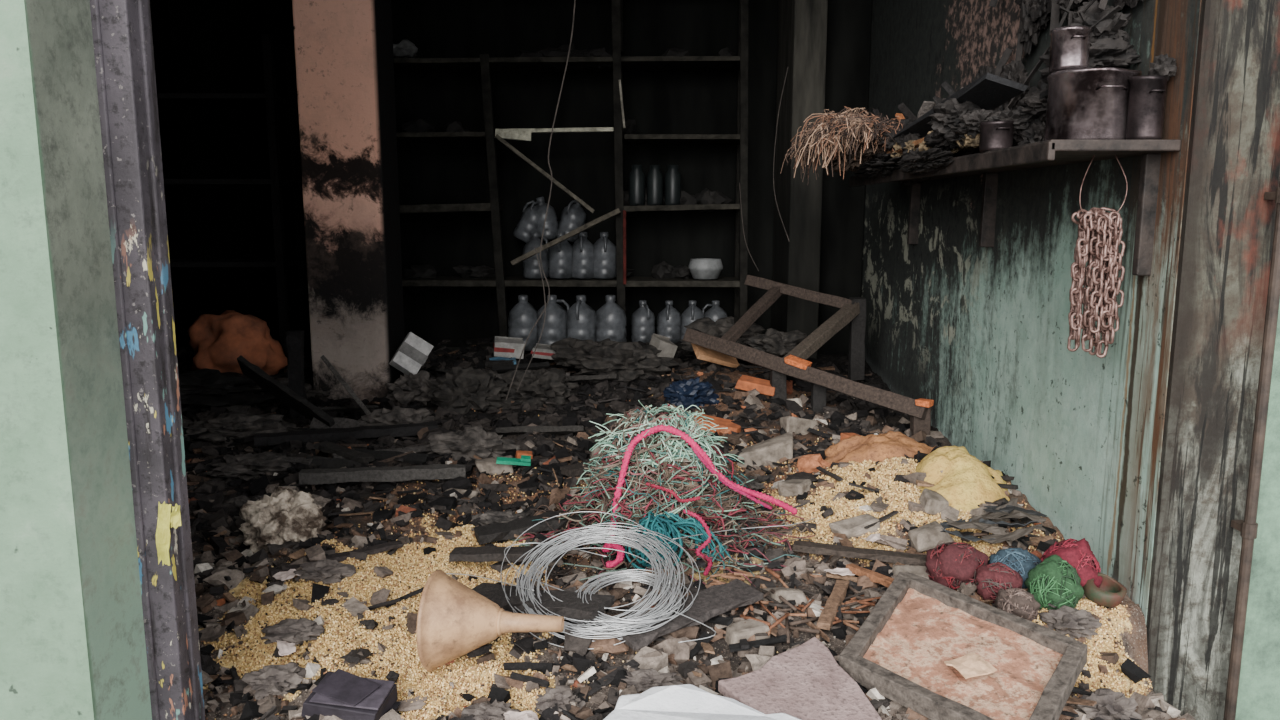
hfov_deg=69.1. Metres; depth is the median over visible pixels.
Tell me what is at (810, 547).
plank
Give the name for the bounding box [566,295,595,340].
plastic jug
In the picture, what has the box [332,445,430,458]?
plank
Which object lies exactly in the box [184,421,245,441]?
plank
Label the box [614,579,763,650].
plank
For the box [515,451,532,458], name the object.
brick
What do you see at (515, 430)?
plank
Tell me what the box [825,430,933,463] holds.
pile
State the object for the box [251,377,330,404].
mound
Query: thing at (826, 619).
plank
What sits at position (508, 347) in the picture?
paper packet
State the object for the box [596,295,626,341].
plastic jug
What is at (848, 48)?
column
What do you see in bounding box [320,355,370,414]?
plank
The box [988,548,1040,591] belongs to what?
ball
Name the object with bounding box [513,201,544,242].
plastic jug
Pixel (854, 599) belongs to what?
wood
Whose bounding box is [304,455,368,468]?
plank
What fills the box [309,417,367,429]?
plank
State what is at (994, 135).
steel canister
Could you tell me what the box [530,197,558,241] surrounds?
plastic jug
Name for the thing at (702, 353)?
cardboard sheet
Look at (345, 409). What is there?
plank
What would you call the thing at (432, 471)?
plank
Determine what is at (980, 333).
wall
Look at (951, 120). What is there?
charred goods pile
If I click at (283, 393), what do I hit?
plank
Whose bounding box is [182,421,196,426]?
plank
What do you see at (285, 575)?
paper scrap
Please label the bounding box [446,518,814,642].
loose wire
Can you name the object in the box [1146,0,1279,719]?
wall
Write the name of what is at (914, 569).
chunk
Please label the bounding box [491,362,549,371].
plank
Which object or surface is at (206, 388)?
mound
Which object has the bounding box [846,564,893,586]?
plank
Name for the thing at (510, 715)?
paper scrap
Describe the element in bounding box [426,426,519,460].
mound
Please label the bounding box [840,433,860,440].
brick
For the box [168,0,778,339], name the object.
wall
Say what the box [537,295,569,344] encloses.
plastic jug
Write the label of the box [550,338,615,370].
mound
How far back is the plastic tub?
6.14 m
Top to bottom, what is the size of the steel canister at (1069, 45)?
0.116 m
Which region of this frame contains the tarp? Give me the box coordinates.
[852,148,953,178]
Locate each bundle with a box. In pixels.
[780,106,904,184]
[1039,0,1176,82]
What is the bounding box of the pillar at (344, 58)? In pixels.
[292,0,404,401]
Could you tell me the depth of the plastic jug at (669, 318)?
6.33 m
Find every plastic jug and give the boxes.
[508,295,537,350]
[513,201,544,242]
[523,232,548,278]
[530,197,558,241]
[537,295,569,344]
[548,232,571,278]
[558,199,585,242]
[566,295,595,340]
[572,232,593,278]
[593,232,616,278]
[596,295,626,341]
[631,300,654,342]
[657,300,680,342]
[681,300,703,341]
[702,300,726,321]
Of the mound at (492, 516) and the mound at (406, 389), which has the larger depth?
the mound at (406, 389)
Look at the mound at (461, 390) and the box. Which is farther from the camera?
the mound at (461, 390)
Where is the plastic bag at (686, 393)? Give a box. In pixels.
[663,377,719,410]
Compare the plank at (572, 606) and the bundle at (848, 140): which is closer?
the plank at (572, 606)
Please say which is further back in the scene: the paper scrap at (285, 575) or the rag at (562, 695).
the paper scrap at (285, 575)
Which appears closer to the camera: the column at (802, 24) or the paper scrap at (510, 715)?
the paper scrap at (510, 715)
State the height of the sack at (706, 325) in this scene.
0.262 m
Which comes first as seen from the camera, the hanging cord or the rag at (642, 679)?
the rag at (642, 679)
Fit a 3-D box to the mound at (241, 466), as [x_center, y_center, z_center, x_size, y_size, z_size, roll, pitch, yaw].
[-1.610,0.453,3.870,0.436,0.127,0.305,0,9,0]
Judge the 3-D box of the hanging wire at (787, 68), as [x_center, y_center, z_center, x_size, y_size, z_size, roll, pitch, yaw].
[0.778,-1.119,5.559,0.125,1.202,0.558,-4,10,-22]
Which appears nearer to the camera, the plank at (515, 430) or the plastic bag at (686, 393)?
the plank at (515, 430)
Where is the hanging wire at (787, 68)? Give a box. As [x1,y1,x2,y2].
[739,68,788,270]
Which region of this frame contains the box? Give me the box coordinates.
[301,669,400,719]
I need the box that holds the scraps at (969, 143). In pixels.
[891,131,979,157]
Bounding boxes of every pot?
[1044,67,1141,140]
[1082,572,1126,606]
[1126,75,1167,139]
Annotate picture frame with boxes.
[839,572,1087,719]
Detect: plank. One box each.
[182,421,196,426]
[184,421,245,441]
[235,455,312,464]
[237,356,334,426]
[254,421,437,446]
[269,540,402,576]
[286,330,306,420]
[286,428,302,431]
[299,464,465,484]
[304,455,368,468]
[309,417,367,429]
[313,441,374,463]
[318,405,377,412]
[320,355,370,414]
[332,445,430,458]
[355,449,427,464]
[435,368,504,380]
[449,545,561,561]
[472,582,614,619]
[474,508,586,544]
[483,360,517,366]
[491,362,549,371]
[496,373,569,378]
[496,425,584,434]
[560,458,600,476]
[566,374,618,381]
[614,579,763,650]
[793,540,926,565]
[816,580,848,629]
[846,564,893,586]
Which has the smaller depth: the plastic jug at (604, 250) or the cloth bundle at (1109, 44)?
the cloth bundle at (1109, 44)
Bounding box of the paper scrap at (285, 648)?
[277,640,295,655]
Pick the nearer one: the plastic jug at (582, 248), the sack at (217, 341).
the sack at (217, 341)
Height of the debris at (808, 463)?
0.425 m
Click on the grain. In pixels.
(408, 549)
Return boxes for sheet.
[604,684,800,719]
[691,343,739,367]
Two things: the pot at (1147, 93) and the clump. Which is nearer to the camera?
the pot at (1147, 93)
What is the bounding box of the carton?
[389,332,433,374]
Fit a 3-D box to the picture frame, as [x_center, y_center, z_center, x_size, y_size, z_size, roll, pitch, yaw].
[0.810,0.752,2.373,0.482,0.137,0.645,-8,12,-40]
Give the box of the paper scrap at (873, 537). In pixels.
[862,533,883,542]
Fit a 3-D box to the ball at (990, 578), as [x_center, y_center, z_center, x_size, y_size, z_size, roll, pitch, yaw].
[1.059,0.662,2.756,0.138,0.118,0.137,0,9,0]
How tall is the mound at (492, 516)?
0.088 m
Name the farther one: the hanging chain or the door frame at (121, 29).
the hanging chain
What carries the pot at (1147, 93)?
on the wall shelf at (1047, 153)
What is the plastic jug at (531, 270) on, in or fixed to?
on the storage shelf at (484, 64)
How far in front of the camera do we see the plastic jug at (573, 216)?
6.26 m
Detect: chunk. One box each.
[444,488,477,497]
[475,455,512,474]
[591,445,606,457]
[725,617,769,645]
[737,431,792,467]
[760,587,807,607]
[777,479,811,496]
[780,416,818,434]
[829,514,879,538]
[892,565,928,578]
[908,518,971,552]
[919,488,948,514]
[973,512,1009,521]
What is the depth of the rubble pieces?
3.20 m
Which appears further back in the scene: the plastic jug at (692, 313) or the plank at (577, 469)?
the plastic jug at (692, 313)
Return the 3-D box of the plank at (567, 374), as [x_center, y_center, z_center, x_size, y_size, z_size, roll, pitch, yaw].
[-0.633,0.098,5.323,0.465,0.060,0.135,0,9,0]
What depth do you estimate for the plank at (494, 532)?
3.16 m
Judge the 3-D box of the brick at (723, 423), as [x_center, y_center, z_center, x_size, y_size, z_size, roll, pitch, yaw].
[0.362,0.316,4.499,0.278,0.090,0.120,3,9,17]
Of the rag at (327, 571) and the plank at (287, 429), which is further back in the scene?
the plank at (287, 429)
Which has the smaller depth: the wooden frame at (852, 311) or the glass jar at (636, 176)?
the wooden frame at (852, 311)
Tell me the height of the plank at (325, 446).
0.059 m
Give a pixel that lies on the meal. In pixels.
(965, 481)
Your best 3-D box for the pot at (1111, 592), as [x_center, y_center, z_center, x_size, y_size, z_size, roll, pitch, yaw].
[1.343,0.671,2.697,0.119,0.086,0.121,0,9,0]
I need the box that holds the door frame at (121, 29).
[90,0,204,719]
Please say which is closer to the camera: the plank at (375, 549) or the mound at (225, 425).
the plank at (375, 549)
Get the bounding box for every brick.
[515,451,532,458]
[694,414,740,434]
[735,375,774,395]
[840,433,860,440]
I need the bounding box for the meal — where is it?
[915,445,1009,513]
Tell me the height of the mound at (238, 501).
0.110 m
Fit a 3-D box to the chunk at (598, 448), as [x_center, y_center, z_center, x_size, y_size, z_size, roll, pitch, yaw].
[-0.150,0.416,4.009,0.134,0.092,0.111,-6,11,-35]
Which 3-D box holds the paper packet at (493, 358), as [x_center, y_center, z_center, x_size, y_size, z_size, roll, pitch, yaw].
[-0.821,0.027,5.573,0.168,0.100,0.132,-1,9,-5]
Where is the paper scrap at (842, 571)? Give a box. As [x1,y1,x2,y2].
[825,568,854,575]
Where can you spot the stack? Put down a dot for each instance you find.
(989, 91)
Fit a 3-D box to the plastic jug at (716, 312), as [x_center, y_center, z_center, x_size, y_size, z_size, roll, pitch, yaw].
[0.515,-0.263,6.396,0.181,0.294,0.168,0,9,0]
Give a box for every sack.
[187,310,287,374]
[680,316,765,358]
[742,328,806,357]
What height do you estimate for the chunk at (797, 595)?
0.086 m
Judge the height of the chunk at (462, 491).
0.076 m
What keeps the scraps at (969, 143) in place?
on the charred goods pile at (951, 120)
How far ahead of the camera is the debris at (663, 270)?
6.29 m
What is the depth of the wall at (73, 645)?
1.82 m
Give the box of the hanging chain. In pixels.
[1067,155,1127,357]
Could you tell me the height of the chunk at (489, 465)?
0.074 m
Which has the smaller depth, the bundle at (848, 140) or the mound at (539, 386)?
the bundle at (848, 140)
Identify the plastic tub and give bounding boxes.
[688,258,722,278]
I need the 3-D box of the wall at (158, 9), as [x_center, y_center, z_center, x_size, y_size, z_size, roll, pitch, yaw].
[-3.300,-1.034,4.201,0.200,3.450,4.580,0,9,0]
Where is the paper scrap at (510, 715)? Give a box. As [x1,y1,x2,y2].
[504,711,538,719]
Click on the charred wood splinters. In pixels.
(702, 646)
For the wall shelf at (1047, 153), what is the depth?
2.66 m
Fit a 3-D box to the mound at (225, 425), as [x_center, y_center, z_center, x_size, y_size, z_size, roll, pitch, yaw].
[-1.889,0.341,4.413,0.641,0.173,0.432,0,9,0]
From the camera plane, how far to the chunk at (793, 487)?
3.52 m
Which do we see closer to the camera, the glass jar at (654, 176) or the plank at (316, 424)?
the plank at (316, 424)
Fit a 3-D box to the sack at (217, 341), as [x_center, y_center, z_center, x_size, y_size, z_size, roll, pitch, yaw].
[-2.269,-0.058,5.263,0.403,0.444,0.473,7,12,39]
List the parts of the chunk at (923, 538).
burnt tin strip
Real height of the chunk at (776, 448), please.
0.167 m
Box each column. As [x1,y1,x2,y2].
[771,0,827,358]
[817,0,871,354]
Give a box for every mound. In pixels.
[179,368,274,413]
[183,412,299,447]
[204,452,290,482]
[224,495,262,518]
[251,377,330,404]
[358,406,440,436]
[385,370,436,405]
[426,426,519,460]
[427,366,509,413]
[471,509,528,525]
[501,368,578,406]
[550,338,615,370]
[566,342,679,383]
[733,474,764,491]
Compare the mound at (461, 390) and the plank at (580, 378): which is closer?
the mound at (461, 390)
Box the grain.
[200,382,1154,719]
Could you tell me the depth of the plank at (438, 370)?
5.36 m
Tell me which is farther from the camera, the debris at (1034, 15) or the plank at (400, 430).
the plank at (400, 430)
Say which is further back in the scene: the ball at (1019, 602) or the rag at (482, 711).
the ball at (1019, 602)
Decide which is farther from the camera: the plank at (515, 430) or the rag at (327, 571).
the plank at (515, 430)
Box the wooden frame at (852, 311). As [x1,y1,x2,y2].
[683,275,933,435]
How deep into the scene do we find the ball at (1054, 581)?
2.65 m
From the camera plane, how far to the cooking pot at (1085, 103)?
2.58 m
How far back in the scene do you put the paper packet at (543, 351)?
5.61 m
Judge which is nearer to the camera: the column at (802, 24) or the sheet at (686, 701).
the sheet at (686, 701)
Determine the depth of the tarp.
3.59 m
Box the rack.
[157,34,310,356]
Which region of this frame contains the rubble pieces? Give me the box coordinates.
[177,333,1195,719]
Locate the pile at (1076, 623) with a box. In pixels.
[1038,605,1101,638]
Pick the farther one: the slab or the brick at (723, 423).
the brick at (723, 423)
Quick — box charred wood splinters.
[181,342,1096,719]
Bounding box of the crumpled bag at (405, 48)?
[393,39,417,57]
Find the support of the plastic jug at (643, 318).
on the storage shelf at (484, 64)
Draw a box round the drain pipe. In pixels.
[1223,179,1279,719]
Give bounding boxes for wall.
[0,0,151,719]
[150,0,191,347]
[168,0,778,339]
[861,0,1201,622]
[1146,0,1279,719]
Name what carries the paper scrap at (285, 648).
on the rag at (297, 631)
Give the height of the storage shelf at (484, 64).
2.950 m
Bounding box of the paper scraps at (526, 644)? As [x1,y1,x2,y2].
[187,340,1122,719]
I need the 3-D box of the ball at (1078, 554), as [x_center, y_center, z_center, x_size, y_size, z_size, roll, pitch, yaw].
[1.291,0.623,2.785,0.169,0.195,0.174,-6,11,-33]
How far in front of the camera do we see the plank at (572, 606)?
2.61 m
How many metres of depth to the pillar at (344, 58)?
4.95 m
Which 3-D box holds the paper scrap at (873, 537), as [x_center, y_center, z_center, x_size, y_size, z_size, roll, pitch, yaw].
[0.778,0.593,3.079,0.089,0.036,0.050,-6,11,-36]
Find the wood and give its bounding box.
[709,559,880,643]
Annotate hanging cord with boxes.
[506,0,575,399]
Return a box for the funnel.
[416,569,563,671]
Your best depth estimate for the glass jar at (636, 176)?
6.20 m
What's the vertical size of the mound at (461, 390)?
0.303 m
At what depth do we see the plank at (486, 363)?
5.47 m
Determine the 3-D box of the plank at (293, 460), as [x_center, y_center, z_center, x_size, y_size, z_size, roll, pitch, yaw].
[-1.530,0.420,3.876,0.366,0.042,0.129,0,9,0]
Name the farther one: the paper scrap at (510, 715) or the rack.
the rack
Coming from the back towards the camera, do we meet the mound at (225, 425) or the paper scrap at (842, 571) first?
the mound at (225, 425)
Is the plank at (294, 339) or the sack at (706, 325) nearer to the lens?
the plank at (294, 339)
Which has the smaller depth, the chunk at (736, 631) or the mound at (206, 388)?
the chunk at (736, 631)
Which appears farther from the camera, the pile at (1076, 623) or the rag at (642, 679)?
the pile at (1076, 623)
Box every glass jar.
[629,165,644,205]
[647,165,662,204]
[665,165,680,204]
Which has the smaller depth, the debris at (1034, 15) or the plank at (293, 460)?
the debris at (1034, 15)
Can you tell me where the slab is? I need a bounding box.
[718,637,881,719]
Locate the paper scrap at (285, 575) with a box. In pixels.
[272,569,300,580]
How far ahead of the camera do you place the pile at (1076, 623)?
2.57 m
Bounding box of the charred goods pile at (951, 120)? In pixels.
[879,60,1048,185]
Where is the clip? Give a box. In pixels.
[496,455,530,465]
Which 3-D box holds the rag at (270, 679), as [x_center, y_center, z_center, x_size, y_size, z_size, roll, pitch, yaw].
[-0.918,0.813,2.354,0.176,0.086,0.127,0,9,0]
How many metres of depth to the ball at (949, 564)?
2.79 m
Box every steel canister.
[979,120,1013,151]
[1049,26,1091,72]
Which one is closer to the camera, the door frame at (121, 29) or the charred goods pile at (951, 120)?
the door frame at (121, 29)
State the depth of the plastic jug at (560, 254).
6.18 m
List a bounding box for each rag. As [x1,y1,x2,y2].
[241,662,305,699]
[261,618,324,644]
[293,559,355,584]
[461,699,520,719]
[535,685,585,714]
[621,668,682,692]
[1076,688,1142,719]
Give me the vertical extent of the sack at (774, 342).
0.213 m
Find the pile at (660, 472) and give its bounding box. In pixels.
[510,400,815,586]
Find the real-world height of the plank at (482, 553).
0.044 m
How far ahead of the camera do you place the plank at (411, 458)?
3.92 m
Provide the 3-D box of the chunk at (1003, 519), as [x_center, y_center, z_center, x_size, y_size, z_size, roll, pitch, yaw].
[1.203,0.568,3.220,0.149,0.078,0.117,3,9,20]
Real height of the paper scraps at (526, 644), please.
0.396 m
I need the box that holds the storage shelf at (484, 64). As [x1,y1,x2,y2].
[394,0,748,351]
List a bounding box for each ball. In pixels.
[925,542,988,589]
[975,562,1022,603]
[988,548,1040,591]
[994,588,1040,620]
[1024,554,1083,609]
[1041,538,1102,587]
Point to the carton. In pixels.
(412, 353)
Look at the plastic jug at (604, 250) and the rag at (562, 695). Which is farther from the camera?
the plastic jug at (604, 250)
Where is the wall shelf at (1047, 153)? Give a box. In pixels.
[849,140,1180,275]
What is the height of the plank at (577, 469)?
0.057 m
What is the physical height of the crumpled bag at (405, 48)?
0.136 m
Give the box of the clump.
[239,486,326,554]
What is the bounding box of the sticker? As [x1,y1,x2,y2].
[156,501,180,565]
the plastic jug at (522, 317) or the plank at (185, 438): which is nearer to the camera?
the plank at (185, 438)
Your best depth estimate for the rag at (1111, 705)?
2.26 m
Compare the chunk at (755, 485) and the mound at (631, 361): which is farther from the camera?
the mound at (631, 361)
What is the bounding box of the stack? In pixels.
[872,73,1047,153]
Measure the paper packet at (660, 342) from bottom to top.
0.219 m
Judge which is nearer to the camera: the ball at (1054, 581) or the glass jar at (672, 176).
the ball at (1054, 581)
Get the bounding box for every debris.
[178,339,1171,719]
[402,44,734,278]
[989,0,1142,109]
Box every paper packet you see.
[489,357,515,364]
[493,336,524,358]
[531,343,555,359]
[649,333,677,357]

